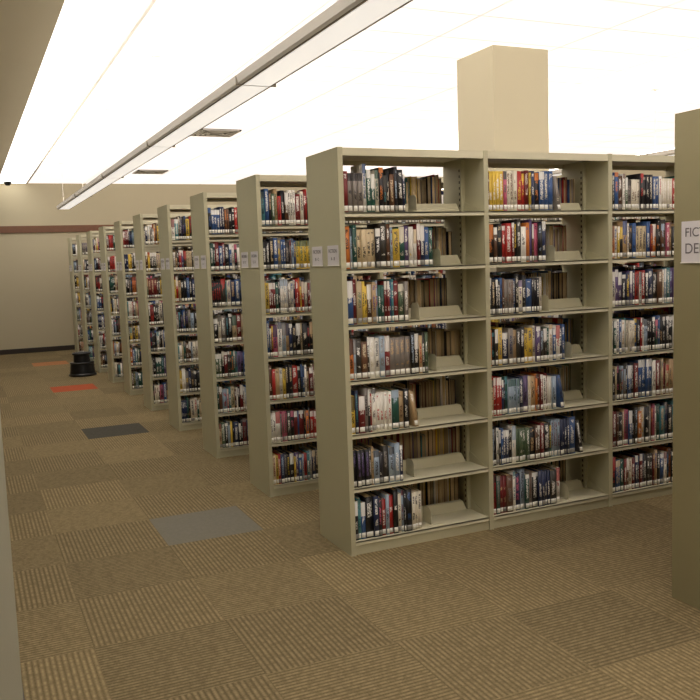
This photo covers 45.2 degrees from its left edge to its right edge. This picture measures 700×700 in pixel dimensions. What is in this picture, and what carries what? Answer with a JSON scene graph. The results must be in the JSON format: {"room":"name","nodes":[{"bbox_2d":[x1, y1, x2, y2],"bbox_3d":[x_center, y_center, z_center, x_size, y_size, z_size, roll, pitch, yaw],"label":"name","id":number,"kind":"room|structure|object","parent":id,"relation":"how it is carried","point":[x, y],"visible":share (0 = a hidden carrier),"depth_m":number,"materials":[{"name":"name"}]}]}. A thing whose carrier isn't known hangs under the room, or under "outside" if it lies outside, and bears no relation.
{"room":"library","nodes":[
{"label":"library","id":0,"kind":"room"},
{"bbox_2d":[0,0,64,174],"bbox_3d":[-5.492,-2.090,5.292,6.683,0.160,22.500,-5,7,-24],"label":"wall","id":1,"kind":"structure","parent":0,"point":[27,27],"depth_m":6.24,"materials":[{"name":"beige paint"}]},
{"bbox_2d":[0,0,156,183],"bbox_3d":[-2.191,-2.435,6.833,0.600,0.030,22.200,-5,7,-24],"label":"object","id":2,"kind":"object","parent":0,"point":[88,36],"depth_m":7.48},
{"bbox_2d":[0,183,442,349],"bbox_3d":[-4.997,-1.808,18.024,18.200,3.460,0.100,-5,7,-24],"label":"wall","id":3,"kind":"structure","parent":0,"point":[36,302],"depth_m":17.40,"materials":[{"name":"paint"}]},
{"bbox_2d":[0,345,74,354],"bbox_3d":[-4.916,-0.134,18.152,18.000,0.100,0.012,-5,7,-24],"label":"baseboard","id":4,"kind":"structure","parent":3,"relation":"attached to","point":[66,347],"depth_m":17.43,"materials":[{"name":"plastic"}]},
{"bbox_2d":[0,225,113,232],"bbox_3d":[-8.632,-2.295,16.237,10.000,0.140,0.030,-5,7,-24],"label":"trim","id":5,"kind":"structure","parent":3,"relation":"attached to","point":[53,228],"depth_m":17.33,"materials":[{"name":"brown wood"}]},
{"bbox_2d":[0,350,699,699],"bbox_3d":[-0.232,0.891,7.981,18.200,0.100,22.700,-5,7,-24],"label":"floor","id":6,"kind":"structure","parent":0,"point":[148,564],"depth_m":4.33,"materials":[{"name":"carpet"}]},
{"bbox_2d":[0,416,24,699],"bbox_3d":[-1.612,-0.246,3.063,0.545,3.300,0.540,-5,7,-24],"label":"column","id":7,"kind":"structure","parent":6,"relation":"on","point":[11,687],"depth_m":3.05,"materials":[{"name":"paint"}]},
{"bbox_2d":[69,351,96,376],"bbox_3d":[-4.259,0.220,13.357,0.424,0.369,0.424,-5,7,-24],"label":"step stool","id":8,"kind":"object","parent":6,"relation":"on","point":[81,366],"visible":1,"depth_m":13.22,"materials":[{"name":"black plastic"}]},
{"bbox_2d":[67,238,115,351],"bbox_3d":[-4.084,-1.124,16.849,2.840,2.286,0.460,-5,7,-24],"label":"bookshelf","id":9,"kind":"object","parent":6,"relation":"on","point":[69,240],"visible":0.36,"depth_m":16.15,"materials":[{"name":"metal"}]},
{"bbox_2d":[72,244,130,351],"bbox_3d":[-4.087,-1.121,16.848,2.752,2.119,0.428,-5,7,-24],"label":"books","id":10,"kind":"object","parent":9,"relation":"in","point":[74,246],"visible":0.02,"depth_m":16.14,"materials":[{"name":"multicoloured paper"}]},
{"bbox_2d":[76,234,135,363],"bbox_3d":[-3.502,-1.009,15.582,2.840,2.286,0.460,-5,7,-24],"label":"bookshelf","id":11,"kind":"object","parent":6,"relation":"on","point":[78,237],"visible":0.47,"depth_m":14.88,"materials":[{"name":"metal"}]},
{"bbox_2d":[81,242,156,358],"bbox_3d":[-3.509,-1.002,15.579,2.742,2.110,0.428,-5,7,-24],"label":"books","id":12,"kind":"object","parent":11,"relation":"in","point":[84,245],"visible":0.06,"depth_m":14.87,"materials":[{"name":"multicoloured paper"}]},
{"bbox_2d":[86,230,159,372],"bbox_3d":[-2.919,-0.893,14.314,2.840,2.286,0.460,-5,7,-24],"label":"bookshelf","id":13,"kind":"object","parent":6,"relation":"on","point":[89,234],"visible":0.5,"depth_m":13.64,"materials":[{"name":"metal"}]},
{"bbox_2d":[93,238,181,366],"bbox_3d":[-2.924,-0.888,14.312,2.747,2.114,0.428,-5,7,-24],"label":"books","id":14,"kind":"object","parent":13,"relation":"in","point":[96,244],"visible":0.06,"depth_m":13.60,"materials":[{"name":"multicoloured paper"}]},
{"bbox_2d":[114,220,193,394],"bbox_3d":[-1.754,-0.663,11.778,2.840,2.286,0.460,-5,7,-24],"label":"bookshelf","id":15,"kind":"object","parent":6,"relation":"on","point":[118,234],"visible":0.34,"depth_m":11.10,"materials":[{"name":"metal"}]},
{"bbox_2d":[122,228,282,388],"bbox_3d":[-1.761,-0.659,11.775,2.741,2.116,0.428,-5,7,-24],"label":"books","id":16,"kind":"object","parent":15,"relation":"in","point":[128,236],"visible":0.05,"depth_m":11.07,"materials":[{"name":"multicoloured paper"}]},
{"bbox_2d":[99,226,225,382],"bbox_3d":[-2.336,-0.778,13.046,2.840,2.286,0.460,-5,7,-24],"label":"bookshelf","id":17,"kind":"object","parent":6,"relation":"on","point":[102,230],"visible":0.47,"depth_m":12.37,"materials":[{"name":"metal"}]},
{"bbox_2d":[106,235,185,376],"bbox_3d":[-2.352,-0.772,13.039,2.723,2.114,0.428,-5,7,-24],"label":"books","id":18,"kind":"object","parent":17,"relation":"in","point":[110,239],"visible":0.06,"depth_m":12.34,"materials":[{"name":"multicoloured paper"}]},
{"bbox_2d":[133,214,238,410],"bbox_3d":[-1.171,-0.548,10.511,2.840,2.286,0.460,-5,7,-24],"label":"bookshelf","id":19,"kind":"object","parent":6,"relation":"on","point":[139,245],"visible":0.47,"depth_m":9.84,"materials":[{"name":"metal"}]},
{"bbox_2d":[143,223,273,403],"bbox_3d":[-1.178,-0.543,10.508,2.742,2.115,0.428,-5,7,-24],"label":"books","id":20,"kind":"object","parent":19,"relation":"in","point":[151,234],"visible":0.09,"depth_m":9.81,"materials":[{"name":"multicoloured paper"}]},
{"bbox_2d":[157,205,267,430],"bbox_3d":[-0.163,-0.468,9.435,3.775,2.286,0.460,-5,7,-24],"label":"bookshelf","id":21,"kind":"object","parent":6,"relation":"on","point":[163,212],"visible":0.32,"depth_m":8.59,"materials":[{"name":"metal"}]},
{"bbox_2d":[171,215,427,422],"bbox_3d":[-0.177,-0.461,9.429,3.663,2.113,0.428,-5,7,-24],"label":"books","id":22,"kind":"object","parent":21,"relation":"in","point":[181,229],"visible":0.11,"depth_m":8.56,"materials":[{"name":"multicoloured paper"}]},
{"bbox_2d":[190,192,404,458],"bbox_3d":[0.419,-0.353,8.167,3.775,2.286,0.460,-5,7,-24],"label":"bookshelf","id":23,"kind":"object","parent":6,"relation":"on","point":[201,236],"visible":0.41,"depth_m":7.34,"materials":[{"name":"metal"}]},
{"bbox_2d":[207,207,444,447],"bbox_3d":[0.419,-0.351,8.167,3.691,2.120,0.428,-5,7,-24],"label":"books","id":24,"kind":"object","parent":23,"relation":"in","point":[226,291],"visible":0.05,"depth_m":7.30,"materials":[{"name":"multicoloured paper"}]},
{"bbox_2d":[236,174,664,496],"bbox_3d":[1.427,-0.273,7.091,4.710,2.286,0.460,-5,7,-24],"label":"bookshelf","id":25,"kind":"object","parent":6,"relation":"on","point":[250,228],"visible":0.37,"depth_m":6.08,"materials":[{"name":"metal"}]},
{"bbox_2d":[260,189,658,484],"bbox_3d":[1.420,-0.270,7.089,4.613,2.119,0.428,-5,7,-24],"label":"books","id":26,"kind":"object","parent":25,"relation":"in","point":[290,421],"visible":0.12,"depth_m":6.06,"materials":[{"name":"multicoloured paper"}]},
{"bbox_2d":[306,147,674,556],"bbox_3d":[2.010,-0.158,5.824,4.710,2.286,0.460,-5,7,-24],"label":"bookshelf","id":27,"kind":"object","parent":6,"relation":"on","point":[587,260],"visible":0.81,"depth_m":5.15,"materials":[{"name":"metal"}]},
{"bbox_2d":[343,164,673,540],"bbox_3d":[1.999,-0.155,5.819,4.605,2.120,0.428,-5,7,-24],"label":"books","id":28,"kind":"object","parent":27,"relation":"in","point":[390,405],"visible":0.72,"depth_m":5.20,"materials":[{"name":"multicoloured paper"}]},
{"bbox_2d":[457,45,548,271],"bbox_3d":[1.422,-0.932,7.736,0.600,3.460,0.600,-5,7,-24],"label":"column","id":29,"kind":"structure","parent":6,"relation":"on","point":[502,91],"depth_m":7.37,"materials":[{"name":"paint"}]},
{"bbox_2d":[672,108,699,608],"bbox_3d":[3.326,-0.064,4.516,3.776,2.286,0.460,-5,7,-24],"label":"bookshelf","id":30,"kind":"object","parent":6,"relation":"on","point":[686,327],"visible":1,"depth_m":3.88,"materials":[{"name":"beige metal"}]},
{"bbox_2d":[28,0,699,183],"bbox_3d":[-0.356,-2.647,7.602,18.200,0.100,22.700,-5,7,-24],"label":"ceiling","id":31,"kind":"structure","parent":0,"point":[392,84],"depth_m":8.53,"materials":[{"name":"paint"}]},
{"bbox_2d":[3,181,11,185],"bbox_3d":[-6.758,-3.288,16.583,0.156,0.090,0.156,-5,7,-24],"label":"dome camera","id":32,"kind":"object","parent":31,"relation":"attached to","point":[7,183],"visible":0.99,"depth_m":16.54,"materials":[{"name":"black plastic"}]},
{"bbox_2d":[132,170,167,173],"bbox_3d":[-3.746,-3.334,15.755,0.560,0.032,0.560,-5,7,-24],"label":"ceiling vent","id":33,"kind":"object","parent":31,"relation":"in","point":[136,171],"visible":1,"depth_m":15.64,"materials":[{"name":"metal"}]},
{"bbox_2d":[191,128,241,136],"bbox_3d":[-1.821,-2.933,11.375,0.560,0.032,0.560,-5,7,-24],"label":"ceiling vent","id":34,"kind":"object","parent":31,"relation":"in","point":[204,132],"visible":0.91,"depth_m":11.28,"materials":[{"name":"metal"}]},
{"bbox_2d":[56,0,412,208],"bbox_3d":[-1.095,-2.015,5.995,0.244,0.764,18.100,-5,7,-24],"label":"linear pendant light","id":35,"kind":"object","parent":31,"relation":"hanging from","point":[343,20],"visible":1,"depth_m":4.67,"materials":[{"name":"white metal"}]},
{"bbox_2d":[549,169,561,175],"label":"linear pendant light","id":36,"kind":"object","parent":31,"relation":"hanging from","point":[555,172],"depth_m":10.94,"materials":[{"name":"white metal"}]},
{"bbox_2d":[637,148,674,155],"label":"linear pendant light","id":37,"kind":"object","parent":31,"relation":"hanging from","point":[665,152],"depth_m":9.24,"materials":[{"name":"white metal"}]},
{"bbox_2d":[557,170,664,263],"bbox_3d":[7.929,-1.563,11.509,0.100,3.460,22.500,-5,7,-24],"label":"wall","id":38,"kind":"structure","parent":0,"point":[626,172],"depth_m":16.27,"materials":[{"name":"paint"}]}
]}

